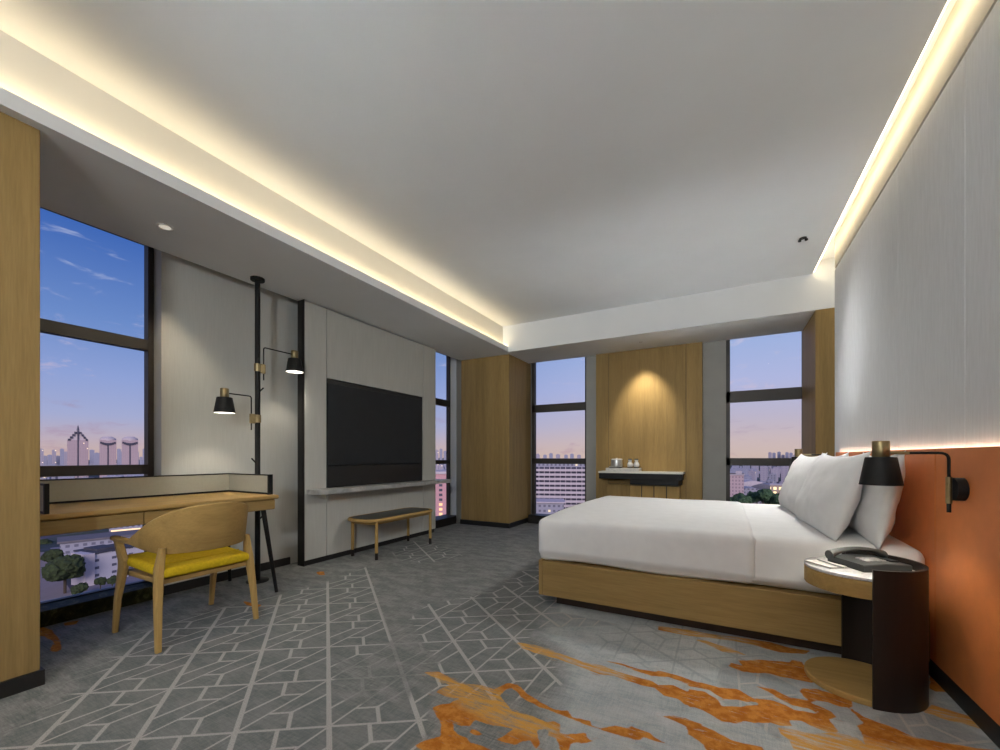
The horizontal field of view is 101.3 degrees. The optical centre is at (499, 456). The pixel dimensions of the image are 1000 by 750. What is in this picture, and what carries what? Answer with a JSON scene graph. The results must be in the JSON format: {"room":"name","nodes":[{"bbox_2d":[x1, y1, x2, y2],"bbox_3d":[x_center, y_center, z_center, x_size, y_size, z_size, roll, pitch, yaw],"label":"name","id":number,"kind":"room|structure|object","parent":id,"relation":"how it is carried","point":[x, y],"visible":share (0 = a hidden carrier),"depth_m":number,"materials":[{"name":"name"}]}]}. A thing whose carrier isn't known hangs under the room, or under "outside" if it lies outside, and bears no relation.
{"room":"hotel room","nodes":[
{"label":"hotel room","id":0,"kind":"room"},
{"bbox_2d":[47,210,460,585],"bbox_3d":[-2.549,-0.345,3.374,0.260,2.810,8.700,0,0,28],"label":"wall","id":1,"kind":"structure","parent":0,"point":[204,318],"depth_m":3.53,"materials":[{"name":"grey paint"}]},
{"bbox_2d":[40,207,153,604],"bbox_3d":[-3.185,-0.348,2.239,0.065,2.599,2.098,0,0,28],"label":"window","id":2,"kind":"structure","parent":1,"relation":"in","point":[50,327],"depth_m":3.04,"materials":[{"name":"brown metal"}]},
{"bbox_2d":[40,581,163,627],"bbox_3d":[-3.124,1.001,2.208,0.262,0.098,2.096,0,0,28],"label":"trim","id":3,"kind":"structure","parent":1,"relation":"attached to","point":[60,611],"depth_m":2.73,"materials":[{"name":"black metal"}]},
{"bbox_2d":[164,557,289,594],"bbox_3d":[-2.299,1.015,3.546,0.013,0.070,1.040,0,0,28],"label":"baseboard","id":4,"kind":"structure","parent":1,"relation":"attached to","point":[193,583],"depth_m":3.42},
{"bbox_2d":[298,299,435,566],"bbox_3d":[-1.474,-0.225,4.846,0.224,2.548,2.025,0,0,28],"label":"wall","id":5,"kind":"structure","parent":1,"relation":"attached to","point":[332,345],"depth_m":4.34,"materials":[{"name":"white paint"}]},
{"bbox_2d":[0,30,502,343],"bbox_3d":[-2.182,-1.770,2.678,0.810,0.460,7.826,0,0,28],"label":"cove light","id":6,"kind":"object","parent":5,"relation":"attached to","point":[26,73],"depth_m":2.44,"materials":[{"name":"paint"}]},
{"bbox_2d":[0,87,507,358],"bbox_3d":[-2.142,-1.536,2.657,0.900,0.072,7.826,0,0,28],"label":"dropped ceiling","id":7,"kind":"structure","parent":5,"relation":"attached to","point":[86,178],"depth_m":2.73,"materials":[{"name":"paint"}]},
{"bbox_2d":[156,223,173,230],"bbox_3d":[-2.188,-1.498,2.678,0.094,0.004,0.094,0,0,28],"label":"recessed light","id":8,"kind":"object","parent":7,"relation":"in","point":[162,226],"visible":1,"depth_m":2.68,"materials":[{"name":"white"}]},
{"bbox_2d":[326,379,421,487],"bbox_3d":[-1.394,-0.235,4.790,0.037,1.101,1.498,0,0,28],"label":"television","id":9,"kind":"object","parent":5,"relation":"attached to","point":[374,435],"visible":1,"depth_m":4.63,"materials":[{"name":"black glass"}]},
{"bbox_2d":[306,479,450,494],"bbox_3d":[-1.262,0.338,4.795,0.194,0.044,2.105,0,0,28],"label":"marble ledge","id":10,"kind":"object","parent":5,"relation":"attached to","point":[334,490],"visible":1,"depth_m":4.44,"materials":[{"name":"stone"}]},
{"bbox_2d":[436,352,449,514],"bbox_3d":[-0.978,-0.348,6.305,0.065,2.599,0.646,0,0,28],"label":"window","id":11,"kind":"structure","parent":1,"relation":"in","point":[440,402],"depth_m":6.56,"materials":[{"name":"brown metal"}]},
{"bbox_2d":[435,514,455,528],"bbox_3d":[-0.918,0.991,6.273,0.262,0.118,0.646,0,0,28],"label":"trim","id":12,"kind":"structure","parent":1,"relation":"attached to","point":[442,520],"depth_m":6.23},
{"bbox_2d":[0,0,947,326],"bbox_3d":[-0.246,-1.938,1.627,3.615,0.125,7.826,0,0,28],"label":"ceiling","id":13,"kind":"structure","parent":0,"point":[526,161],"depth_m":2.23,"materials":[{"name":"paint"}]},
{"bbox_2d":[798,236,807,241],"bbox_3d":[2.600,-1.861,3.519,0.072,0.027,0.056,0,0,28],"label":"recessed light","id":14,"kind":"object","parent":13,"relation":"in","point":[805,238],"visible":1,"depth_m":3.52,"materials":[{"name":"black metal"}]},
{"bbox_2d":[815,0,948,268],"bbox_3d":[1.350,-1.890,0.772,0.004,0.024,7.746,0,0,28],"label":"led strip","id":15,"kind":"object","parent":13,"relation":"attached to","point":[948,0],"visible":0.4,"depth_m":2.26,"materials":[{"name":"white plastic"}]},
{"bbox_2d":[0,522,999,749],"bbox_3d":[-0.440,1.050,2.230,5.000,0.001,8.700,0,0,28],"label":"floor","id":16,"kind":"structure","parent":0,"point":[452,642],"depth_m":1.99,"materials":[{"name":"carpet"}]},
{"bbox_2d":[0,111,44,698],"bbox_3d":[-2.475,-0.225,1.456,0.254,2.548,1.122,0,0,28],"label":"wood column","id":17,"kind":"structure","parent":16,"relation":"on","point":[21,670],"depth_m":1.82,"materials":[{"name":"brown wood"}]},
{"bbox_2d":[40,492,278,592],"bbox_3d":[-2.380,0.674,2.662,0.677,0.753,1.570,0,0,28],"label":"writing desk","id":18,"kind":"object","parent":16,"relation":"on","point":[63,518],"visible":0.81,"depth_m":2.49,"materials":[{"name":"brown wood"}]},
{"bbox_2d":[40,473,272,513],"bbox_3d":[-2.321,0.218,2.803,0.639,0.157,1.247,0,0,28],"label":"screen","id":19,"kind":"object","parent":18,"relation":"on","point":[52,491],"visible":0.73,"depth_m":2.97,"materials":[{"name":"fabric"}]},
{"bbox_2d":[110,502,258,653],"bbox_3d":[-1.913,0.659,2.538,0.646,0.782,0.566,0,0,28],"label":"armchair","id":20,"kind":"object","parent":16,"relation":"on","point":[192,541],"visible":1,"depth_m":2.37,"materials":[{"name":"brown wood"}]},
{"bbox_2d":[213,276,303,583],"bbox_3d":[-2.022,-0.225,3.487,0.170,2.549,0.748,0,0,28],"label":"lamp","id":21,"kind":"object","parent":16,"relation":"on","point":[224,404],"visible":1,"depth_m":3.43,"materials":[{"name":"black metal"}]},
{"bbox_2d":[347,507,432,559],"bbox_3d":[-1.207,0.843,4.632,0.428,0.414,1.058,0,0,28],"label":"bench","id":22,"kind":"object","parent":16,"relation":"on","point":[376,518],"visible":1,"depth_m":4.43,"materials":[{"name":"brown wood"}]},
{"bbox_2d":[460,354,530,527],"bbox_3d":[-0.053,-0.225,6.537,0.864,2.548,0.793,0,0,28],"label":"wood column","id":23,"kind":"structure","parent":16,"relation":"on","point":[495,390],"depth_m":6.22,"materials":[{"name":"brown wood"}]},
{"bbox_2d":[606,483,680,498],"bbox_3d":[1.954,0.717,5.624,0.950,0.664,0.182,0,0,28],"label":"base cabinet","id":24,"kind":"object","parent":16,"relation":"on","point":[612,489],"visible":0.39,"depth_m":5.53,"materials":[{"name":"brown wood"}]},
{"bbox_2d":[539,503,929,661],"bbox_3d":[1.629,0.743,3.294,2.011,0.614,1.979,0,0,28],"label":"bed","id":25,"kind":"object","parent":16,"relation":"on","point":[780,606],"visible":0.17,"depth_m":2.35,"materials":[{"name":"brown wood"}]},
{"bbox_2d":[539,496,755,583],"bbox_3d":[1.318,0.581,3.463,1.323,0.322,2.008,0,0,28],"label":"duvet","id":26,"kind":"object","parent":25,"relation":"on","point":[698,539],"visible":1,"depth_m":2.65,"materials":[{"name":"white fabric"}]},
{"bbox_2d":[778,452,827,514],"bbox_3d":[2.410,0.215,3.300,0.244,0.488,0.895,0,0,28],"label":"pillow","id":27,"kind":"object","parent":25,"relation":"on","point":[800,467],"visible":0.62,"depth_m":3.16,"materials":[{"name":"white fabric"}]},
{"bbox_2d":[795,451,870,541],"bbox_3d":[2.018,0.215,2.545,0.245,0.488,0.917,0,0,28],"label":"pillow","id":28,"kind":"object","parent":25,"relation":"on","point":[829,496],"visible":0.98,"depth_m":2.27,"materials":[{"name":"white fabric"}]},
{"bbox_2d":[824,452,848,456],"bbox_3d":[2.516,0.215,3.186,0.214,0.495,0.800,0,0,28],"label":"pillow","id":29,"kind":"object","parent":25,"relation":"on","point":[846,454],"visible":0.04,"depth_m":2.85,"materials":[{"name":"white fabric"}]},
{"bbox_2d":[848,452,905,549],"bbox_3d":[2.131,0.218,2.371,0.202,0.495,0.894,0,0,28],"label":"pillow","id":30,"kind":"object","parent":25,"relation":"on","point":[873,518],"visible":0.51,"depth_m":2.06,"materials":[{"name":"white fabric"}]},
{"bbox_2d":[802,307,834,456],"bbox_3d":[3.499,-0.225,4.504,0.182,2.548,0.801,0,0,28],"label":"pier","id":31,"kind":"object","parent":16,"relation":"on","point":[818,335],"visible":0.48,"depth_m":4.18,"materials":[{"name":"brown wood"}]},
{"bbox_2d":[804,552,928,713],"bbox_3d":[1.666,0.761,1.889,0.427,0.577,0.440,0,0,28],"label":"nightstand","id":32,"kind":"object","parent":16,"relation":"on","point":[883,664],"visible":0.88,"depth_m":1.70,"materials":[{"name":"brown wood"}]},
{"bbox_2d":[805,559,846,568],"bbox_3d":[1.530,0.506,1.929,0.150,0.008,0.157,0,0,28],"label":"notepad","id":33,"kind":"object","parent":32,"relation":"on","point":[816,562],"visible":0.9,"depth_m":1.91,"materials":[{"name":"paper"}]},
{"bbox_2d":[817,559,843,567],"bbox_3d":[1.536,0.498,1.908,0.076,0.007,0.133,0,0,28],"label":"pen","id":34,"kind":"object","parent":33,"relation":"on","point":[817,559],"visible":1,"depth_m":1.90,"materials":[{"name":"metal"}]},
{"bbox_2d":[845,551,866,554],"bbox_3d":[1.747,0.481,2.014,0.080,0.058,0.006,0,0,28],"label":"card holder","id":35,"kind":"object","parent":32,"relation":"on","point":[849,552],"visible":0.14,"depth_m":2.01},
{"bbox_2d":[825,546,911,571],"bbox_3d":[1.699,0.470,1.906,0.297,0.078,0.278,0,0,28],"label":"telephone","id":36,"kind":"object","parent":32,"relation":"on","point":[860,562],"visible":1,"depth_m":1.89,"materials":[{"name":"grey plastic"}]},
{"bbox_2d":[529,340,725,500],"bbox_3d":[1.679,-0.345,6.007,5.180,2.810,0.100,0,0,28],"label":"wall","id":37,"kind":"structure","parent":0,"point":[714,353],"depth_m":5.37,"materials":[{"name":"grey paint"}]},
{"bbox_2d":[528,513,550,523],"bbox_3d":[0.892,0.986,6.360,0.900,0.129,0.230,0,0,28],"label":"trim","id":38,"kind":"structure","parent":37,"relation":"attached to","point":[532,518],"depth_m":6.42,"materials":[{"name":"black"}]},
{"bbox_2d":[531,357,585,513],"bbox_3d":[0.917,-0.345,6.406,0.900,2.530,0.065,0,0,28],"label":"window","id":39,"kind":"structure","parent":37,"relation":"in","point":[577,406],"depth_m":6.53,"materials":[{"name":"brown metal"}]},
{"bbox_2d":[458,258,835,362],"bbox_3d":[1.552,-1.750,5.564,4.620,0.500,0.808,0,0,28],"label":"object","id":40,"kind":"structure","parent":37,"relation":"attached to","point":[786,305],"depth_m":4.90,"materials":[{"name":"paint"}]},
{"bbox_2d":[596,342,702,499],"bbox_3d":[2.042,-0.225,5.717,1.403,2.548,0.061,0,0,28],"label":"panelling","id":41,"kind":"object","parent":37,"relation":"attached to","point":[649,401],"visible":0.59,"depth_m":5.65,"materials":[{"name":"brown wood"}]},
{"bbox_2d":[598,471,684,485],"bbox_3d":[1.916,0.291,5.589,1.087,0.174,0.282,0,0,28],"label":"shelf","id":42,"kind":"object","parent":41,"relation":"attached to","point":[641,477],"visible":1,"depth_m":5.43,"materials":[{"name":"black stone"}]},
{"bbox_2d":[606,468,641,471],"bbox_3d":[1.716,0.181,5.693,0.445,0.045,0.215,0,0,28],"label":"tray","id":43,"kind":"object","parent":42,"relation":"on","point":[607,469],"visible":0.86,"depth_m":5.59,"materials":[{"name":"white"}]},
{"bbox_2d":[611,458,622,467],"bbox_3d":[1.639,0.089,5.755,0.164,0.137,0.164,0,0,28],"label":"ice bucket","id":44,"kind":"object","parent":43,"relation":"on","point":[614,462],"visible":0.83,"depth_m":5.69,"materials":[{"name":"metal"}]},
{"bbox_2d":[627,459,632,467],"bbox_3d":[1.782,0.094,5.621,0.080,0.126,0.080,0,0,28],"label":"bottle","id":45,"kind":"object","parent":43,"relation":"on","point":[629,464],"visible":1,"depth_m":5.60,"materials":[{"name":"white ceramic"}]},
{"bbox_2d":[633,459,638,467],"bbox_3d":[1.857,0.094,5.580,0.080,0.126,0.080,0,0,28],"label":"bottle","id":46,"kind":"object","parent":43,"relation":"on","point":[636,463],"visible":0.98,"depth_m":5.55,"materials":[{"name":"white ceramic"}]},
{"bbox_2d":[726,340,801,500],"bbox_3d":[3.290,-0.345,5.118,0.820,2.530,0.065,0,0,28],"label":"window","id":47,"kind":"structure","parent":37,"relation":"in","point":[791,393],"depth_m":5.17,"materials":[{"name":"brown metal"}]},
{"bbox_2d":[835,0,997,267],"bbox_3d":[1.357,-1.859,0.487,0.116,0.279,7.350,0,0,28],"label":"light","id":48,"kind":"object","parent":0,"point":[966,18],"depth_m":2.14,"materials":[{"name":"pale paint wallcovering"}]},
{"bbox_2d":[820,0,956,259],"bbox_3d":[-0.156,-2.025,1.579,3.820,0.050,7.826,0,0,28],"label":"trim","id":49,"kind":"structure","parent":48,"relation":"attached to","point":[829,252],"depth_m":2.40,"materials":[{"name":"paint"}]},
{"label":"outside","id":50,"kind":"structure","parent":0,"visible":0},
{"bbox_2d":[40,458,780,588],"bbox_3d":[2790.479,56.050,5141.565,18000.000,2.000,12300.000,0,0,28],"label":"ground","id":51,"kind":"structure","parent":50,"point":[43,547],"depth_m":285.71,"materials":[{"name":"grey"}]},
{"bbox_2d":[40,449,43,465],"bbox_3d":[-1694.183,12.905,1513.322,41.956,84.289,22.009,0,0,28],"label":"block","id":52,"kind":"object","parent":51,"relation":"on","point":[41,450],"visible":0.54,"depth_m":1501.97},
{"bbox_2d":[40,538,52,544],"bbox_3d":[-288.912,56.475,259.851,9.252,8.656,9.724,0,0,28],"label":"tree","id":53,"kind":"object","parent":51,"relation":"on","point":[43,541],"visible":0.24,"depth_m":258.62,"materials":[{"name":"green plant"}]},
{"bbox_2d":[47,455,51,464],"bbox_3d":[-1819.174,23.531,1657.469,42.292,63.037,23.589,0,0,28],"label":"block","id":54,"kind":"object","parent":51,"relation":"on","point":[49,457],"visible":0.71,"depth_m":1642.96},
{"bbox_2d":[52,450,55,464],"bbox_3d":[-1685.591,14.428,1549.534,41.423,81.244,20.210,0,0,28],"label":"block","id":55,"kind":"object","parent":51,"relation":"on","point":[53,451],"visible":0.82,"depth_m":1537.03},
{"bbox_2d":[40,552,71,601],"bbox_3d":[-197.952,55.020,172.966,198.221,0.040,49.329,0,0,28],"label":"road","id":56,"kind":"structure","parent":51,"relation":"on","point":[48,590],"depth_m":169.57,"materials":[{"name":"grey asphalt"}]},
{"bbox_2d":[40,549,64,562],"bbox_3d":[-217.902,49.878,199.767,9.229,10.224,7.612,0,0,28],"label":"tree","id":57,"kind":"object","parent":56,"relation":"on","point":[51,554],"visible":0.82,"depth_m":197.62,"materials":[{"name":"green plant"}]},
{"bbox_2d":[41,554,85,593],"bbox_3d":[-174.928,47.162,164.603,12.967,15.656,13.221,0,0,28],"label":"tree","id":58,"kind":"object","parent":56,"relation":"on","point":[66,567],"visible":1,"depth_m":162.04,"materials":[{"name":"green plant"}]},
{"bbox_2d":[56,456,59,464],"bbox_3d":[-1748.165,25.580,1621.600,42.252,58.941,23.598,0,0,28],"label":"block","id":59,"kind":"object","parent":51,"relation":"on","point":[57,457],"visible":0.61,"depth_m":1607.85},
{"bbox_2d":[60,449,63,465],"bbox_3d":[-1617.040,12.905,1513.667,41.364,84.289,20.291,0,0,28],"label":"block","id":60,"kind":"object","parent":51,"relation":"on","point":[61,450],"visible":0.82,"depth_m":1501.06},
{"bbox_2d":[64,452,66,465],"bbox_3d":[-1678.557,17.955,1585.733,42.912,74.190,26.280,0,0,28],"label":"block","id":61,"kind":"object","parent":51,"relation":"on","point":[65,453],"visible":0.43,"depth_m":1571.17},
{"bbox_2d":[58,476,74,478],"bbox_3d":[-957.546,47.550,905.462,22.137,15.000,28.480,0,0,28],"label":"block","id":62,"kind":"object","parent":51,"relation":"on","point":[61,477],"visible":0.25,"depth_m":900.49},
{"bbox_2d":[67,426,87,477],"bbox_3d":[-1090.968,-12.603,1060.168,40.317,135.306,44.601,0,0,28],"label":"tower","id":63,"kind":"structure","parent":51,"relation":"on","point":[77,443],"depth_m":1049.44,"materials":[{"name":"concrete"}]},
{"bbox_2d":[70,582,88,594],"bbox_3d":[-163.858,52.073,159.917,6.503,5.834,5.559,0,0,28],"label":"tree","id":64,"kind":"object","parent":51,"relation":"on","point":[79,588],"visible":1,"depth_m":158.40,"materials":[{"name":"green plant"}]},
{"bbox_2d":[89,450,94,464],"bbox_3d":[-1650.087,13.507,1658.176,42.459,83.086,25.291,0,0,28],"label":"block","id":65,"kind":"object","parent":51,"relation":"on","point":[91,452],"visible":0.79,"depth_m":1642.96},
{"bbox_2d":[50,547,141,592],"bbox_3d":[-191.112,55.025,213.264,171.257,0.040,78.474,0,0,28],"label":"car park","id":66,"kind":"structure","parent":51,"relation":"on","point":[129,579],"depth_m":175.51,"materials":[{"name":"asphalt"}]},
{"bbox_2d":[57,529,138,555],"bbox_3d":[-220.724,50.020,242.479,33.381,9.940,59.224,0,0,28],"label":"roofed building","id":67,"kind":"structure","parent":66,"relation":"on","point":[68,544],"depth_m":226.13,"materials":[{"name":"concrete"}]},
{"bbox_2d":[94,577,106,588],"bbox_3d":[-161.689,51.849,165.722,4.156,6.282,3.988,0,0,28],"label":"tree","id":68,"kind":"object","parent":66,"relation":"on","point":[100,581],"visible":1,"depth_m":165.04,"materials":[{"name":"green plant"}]},
{"bbox_2d":[71,544,143,585],"bbox_3d":[-177.612,47.693,186.738,18.902,14.595,25.147,0,0,28],"label":"building","id":69,"kind":"structure","parent":66,"relation":"on","point":[100,560],"depth_m":178.84,"materials":[{"name":"concrete"}]},
{"bbox_2d":[106,575,115,586],"bbox_3d":[-156.991,51.560,166.285,3.864,6.860,4.085,0,0,28],"label":"tree","id":70,"kind":"object","parent":66,"relation":"on","point":[112,580],"visible":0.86,"depth_m":165.16,"materials":[{"name":"green plant"}]},
{"bbox_2d":[94,453,98,464],"bbox_3d":[-1523.795,20.047,1550.262,42.984,70.005,27.174,0,0,28],"label":"block","id":71,"kind":"object","parent":51,"relation":"on","point":[96,455],"visible":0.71,"depth_m":1535.15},
{"bbox_2d":[99,437,115,477],"bbox_3d":[-1013.752,1.897,1060.561,39.353,106.306,39.123,0,0,28],"label":"tower","id":72,"kind":"structure","parent":51,"relation":"on","point":[107,445],"depth_m":1048.67,"materials":[{"name":"concrete"}]},
{"bbox_2d":[117,449,120,464],"bbox_3d":[-1407.517,12.905,1514.650,41.271,84.289,22.751,0,0,28],"label":"block","id":73,"kind":"object","parent":51,"relation":"on","point":[118,450],"visible":0.82,"depth_m":1501.06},
{"bbox_2d":[109,525,141,531],"bbox_3d":[-277.702,49.050,304.433,17.238,12.000,20.939,0,0,28],"label":"building","id":74,"kind":"structure","parent":51,"relation":"on","point":[134,527],"depth_m":299.79,"materials":[{"name":"beige"}]},
{"bbox_2d":[122,437,137,464],"bbox_3d":[-957.115,1.897,1060.866,39.889,106.306,39.652,0,0,28],"label":"tower","id":75,"kind":"structure","parent":51,"relation":"on","point":[129,444],"depth_m":1049.95,"materials":[{"name":"concrete"}]},
{"bbox_2d":[436,450,437,469],"bbox_3d":[-233.525,14.735,1519.767,32.588,80.630,38.225,0,0,28],"label":"block","id":76,"kind":"object","parent":51,"relation":"on","point":[436,450],"visible":0.61,"depth_m":1499.96,"materials":[{"name":"purple"}]},
{"bbox_2d":[436,470,445,515],"bbox_3d":[-22.582,30.276,156.929,31.938,49.548,29.073,0,0,28],"label":"building","id":77,"kind":"structure","parent":51,"relation":"on","point":[440,474],"depth_m":149.97,"materials":[{"name":"paint"}]},
{"bbox_2d":[536,498,564,513],"bbox_3d":[28.188,42.152,275.158,36.093,25.795,31.713,0,0,28],"label":"podium","id":78,"kind":"object","parent":51,"relation":"on","point":[543,505],"visible":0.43,"depth_m":264.95,"materials":[{"name":"concrete"}]},
{"bbox_2d":[536,464,584,508],"bbox_3d":[50.323,29.793,316.248,81.370,50.513,44.662,0,0,28],"label":"block","id":79,"kind":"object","parent":51,"relation":"on","point":[566,482],"visible":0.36,"depth_m":308.78,"materials":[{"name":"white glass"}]},
{"bbox_2d":[730,471,744,496],"bbox_3d":[219.091,34.244,387.695,20.826,41.611,18.960,0,0,28],"label":"building","id":80,"kind":"structure","parent":51,"relation":"on","point":[736,479],"depth_m":378.23,"materials":[{"name":"concrete"}]},
{"bbox_2d":[737,466,744,475],"bbox_3d":[452.325,36.550,769.128,12.941,37.000,22.082,0,0,28],"label":"block","id":81,"kind":"object","parent":51,"relation":"on","point":[740,468],"visible":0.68,"depth_m":759.59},
{"bbox_2d":[737,494,751,503],"bbox_3d":[196.438,42.652,329.741,11.155,24.796,12.343,0,0,28],"label":"tree","id":82,"kind":"object","parent":51,"relation":"on","point":[742,498],"visible":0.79,"depth_m":326.45,"materials":[{"name":"green plant"}]},
{"bbox_2d":[744,474,751,479],"bbox_3d":[342.781,39.550,567.040,9.006,31.000,16.392,0,0,28],"label":"block","id":83,"kind":"object","parent":51,"relation":"on","point":[747,477],"visible":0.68,"depth_m":560.36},
{"bbox_2d":[748,469,755,480],"bbox_3d":[472.363,39.550,767.974,14.697,31.000,21.623,0,0,28],"label":"block","id":84,"kind":"object","parent":51,"relation":"on","point":[752,473],"visible":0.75,"depth_m":759.59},
{"bbox_2d":[746,491,758,503],"bbox_3d":[212.774,42.060,344.234,10.866,25.980,10.722,0,0,28],"label":"tree","id":85,"kind":"object","parent":51,"relation":"on","point":[752,495],"visible":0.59,"depth_m":341.29,"materials":[{"name":"green plant"}]},
{"bbox_2d":[744,486,761,503],"bbox_3d":[250.012,42.891,414.094,28.159,24.318,33.209,0,0,28],"label":"exhibition hall","id":86,"kind":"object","parent":51,"relation":"on","point":[747,489],"visible":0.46,"depth_m":400.76,"materials":[{"name":"grey"}]},
{"bbox_2d":[744,480,761,486],"bbox_3d":[293.777,41.568,484.523,32.486,26.965,35.399,0,0,28],"label":"exhibition hall","id":87,"kind":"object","parent":51,"relation":"on","point":[750,483],"visible":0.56,"depth_m":470.60,"materials":[{"name":"concrete"}]},
{"bbox_2d":[751,466,758,476],"bbox_3d":[677.493,36.550,1089.457,17.514,37.000,22.586,0,0,28],"label":"block","id":88,"kind":"object","parent":51,"relation":"on","point":[755,467],"visible":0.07,"depth_m":1077.22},
{"bbox_2d":[751,483,769,489],"bbox_3d":[285.207,41.946,440.783,27.310,26.208,34.263,0,0,28],"label":"exhibition hall","id":89,"kind":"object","parent":51,"relation":"on","point":[761,486],"visible":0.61,"depth_m":430.90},
{"bbox_2d":[755,489,771,503],"bbox_3d":[212.184,40.374,329.360,11.669,29.353,12.604,0,0,28],"label":"tree","id":90,"kind":"object","parent":51,"relation":"on","point":[764,494],"visible":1,"depth_m":326.25,"materials":[{"name":"green plant"}]},
{"bbox_2d":[760,466,767,480],"bbox_3d":[584.279,36.550,908.081,15.028,37.000,19.829,0,0,28],"label":"block","id":91,"kind":"object","parent":51,"relation":"on","point":[763,469],"visible":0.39,"depth_m":899.83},
{"bbox_2d":[760,492,774,503],"bbox_3d":[225.276,42.432,344.070,12.643,25.236,11.760,0,0,28],"label":"tree","id":92,"kind":"object","parent":51,"relation":"on","point":[770,499],"visible":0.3,"depth_m":341.12,"materials":[{"name":"green plant"}]},
{"bbox_2d":[765,478,773,482],"bbox_3d":[372.344,42.550,566.160,10.948,25.000,16.649,0,0,28],"label":"block","id":93,"kind":"object","parent":51,"relation":"on","point":[769,480],"visible":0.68,"depth_m":562.82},
{"bbox_2d":[768,452,771,468],"bbox_3d":[1130.511,18.212,1716.703,15.298,73.675,40.870,0,0,28],"label":"block","id":94,"kind":"object","parent":51,"relation":"on","point":[769,453],"visible":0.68,"depth_m":1698.85,"materials":[{"name":"purple"}]},
{"bbox_2d":[769,473,776,483],"bbox_3d":[510.283,42.550,767.325,13.181,25.000,18.446,0,0,28],"label":"block","id":95,"kind":"object","parent":51,"relation":"on","point":[772,476],"visible":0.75,"depth_m":759.40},
{"bbox_2d":[770,467,777,481],"bbox_3d":[608.094,39.550,910.408,13.942,31.000,23.686,0,0,28],"label":"block","id":96,"kind":"object","parent":51,"relation":"on","point":[774,471],"visible":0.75,"depth_m":900.05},
{"bbox_2d":[770,483,781,492],"bbox_3d":[279.291,41.086,402.429,25.181,27.928,15.337,0,0,28],"label":"lit building","id":97,"kind":"structure","parent":51,"relation":"on","point":[775,488],"depth_m":401.55,"materials":[{"name":"concrete"}]},
{"bbox_2d":[772,493,779,504],"bbox_3d":[225.990,42.063,331.137,11.248,25.975,11.969,0,0,28],"label":"tree","id":98,"kind":"object","parent":51,"relation":"on","point":[775,500],"visible":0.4,"depth_m":329.42,"materials":[{"name":"green plant"}]},
{"bbox_2d":[781,466,788,480],"bbox_3d":[631.916,36.550,909.655,15.665,37.000,24.018,0,0,28],"label":"block","id":99,"kind":"object","parent":51,"relation":"on","point":[784,469],"visible":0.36,"depth_m":900.49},
{"bbox_3d":[1.841,-0.495,1.066,0.180,3.110,8.830,0,0,28],"label":"wall","id":100,"kind":"structure","parent":0,"visible":0},
{"bbox_2d":[835,0,999,455],"bbox_3d":[1.367,-0.333,0.508,0.118,2.764,7.298,0,0,28],"label":"wall panel","id":101,"kind":"object","parent":100,"relation":"attached to","point":[917,286],"visible":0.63,"depth_m":1.97,"materials":[{"name":"fabric"}]},
{"bbox_2d":[836,446,999,748],"bbox_3d":[1.257,0.506,0.461,0.030,1.086,7.108,0,0,28],"label":"headboard","id":102,"kind":"object","parent":101,"relation":"attached to","point":[960,548],"visible":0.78,"depth_m":1.69,"materials":[{"name":"orange leather"}]},
{"bbox_2d":[789,449,829,468],"bbox_3d":[2.764,0.082,3.631,0.343,0.300,0.148,0,0,28],"label":"wall lamp","id":103,"kind":"object","parent":102,"relation":"attached to","point":[798,452],"visible":0.38,"depth_m":3.65,"materials":[{"name":"black metal"}]},
{"bbox_2d":[859,441,969,512],"bbox_3d":[1.756,0.082,1.761,0.331,0.300,0.148,0,0,28],"label":"wall lamp","id":104,"kind":"object","parent":102,"relation":"attached to","point":[880,469],"visible":1,"depth_m":1.75,"materials":[{"name":"black metal"}]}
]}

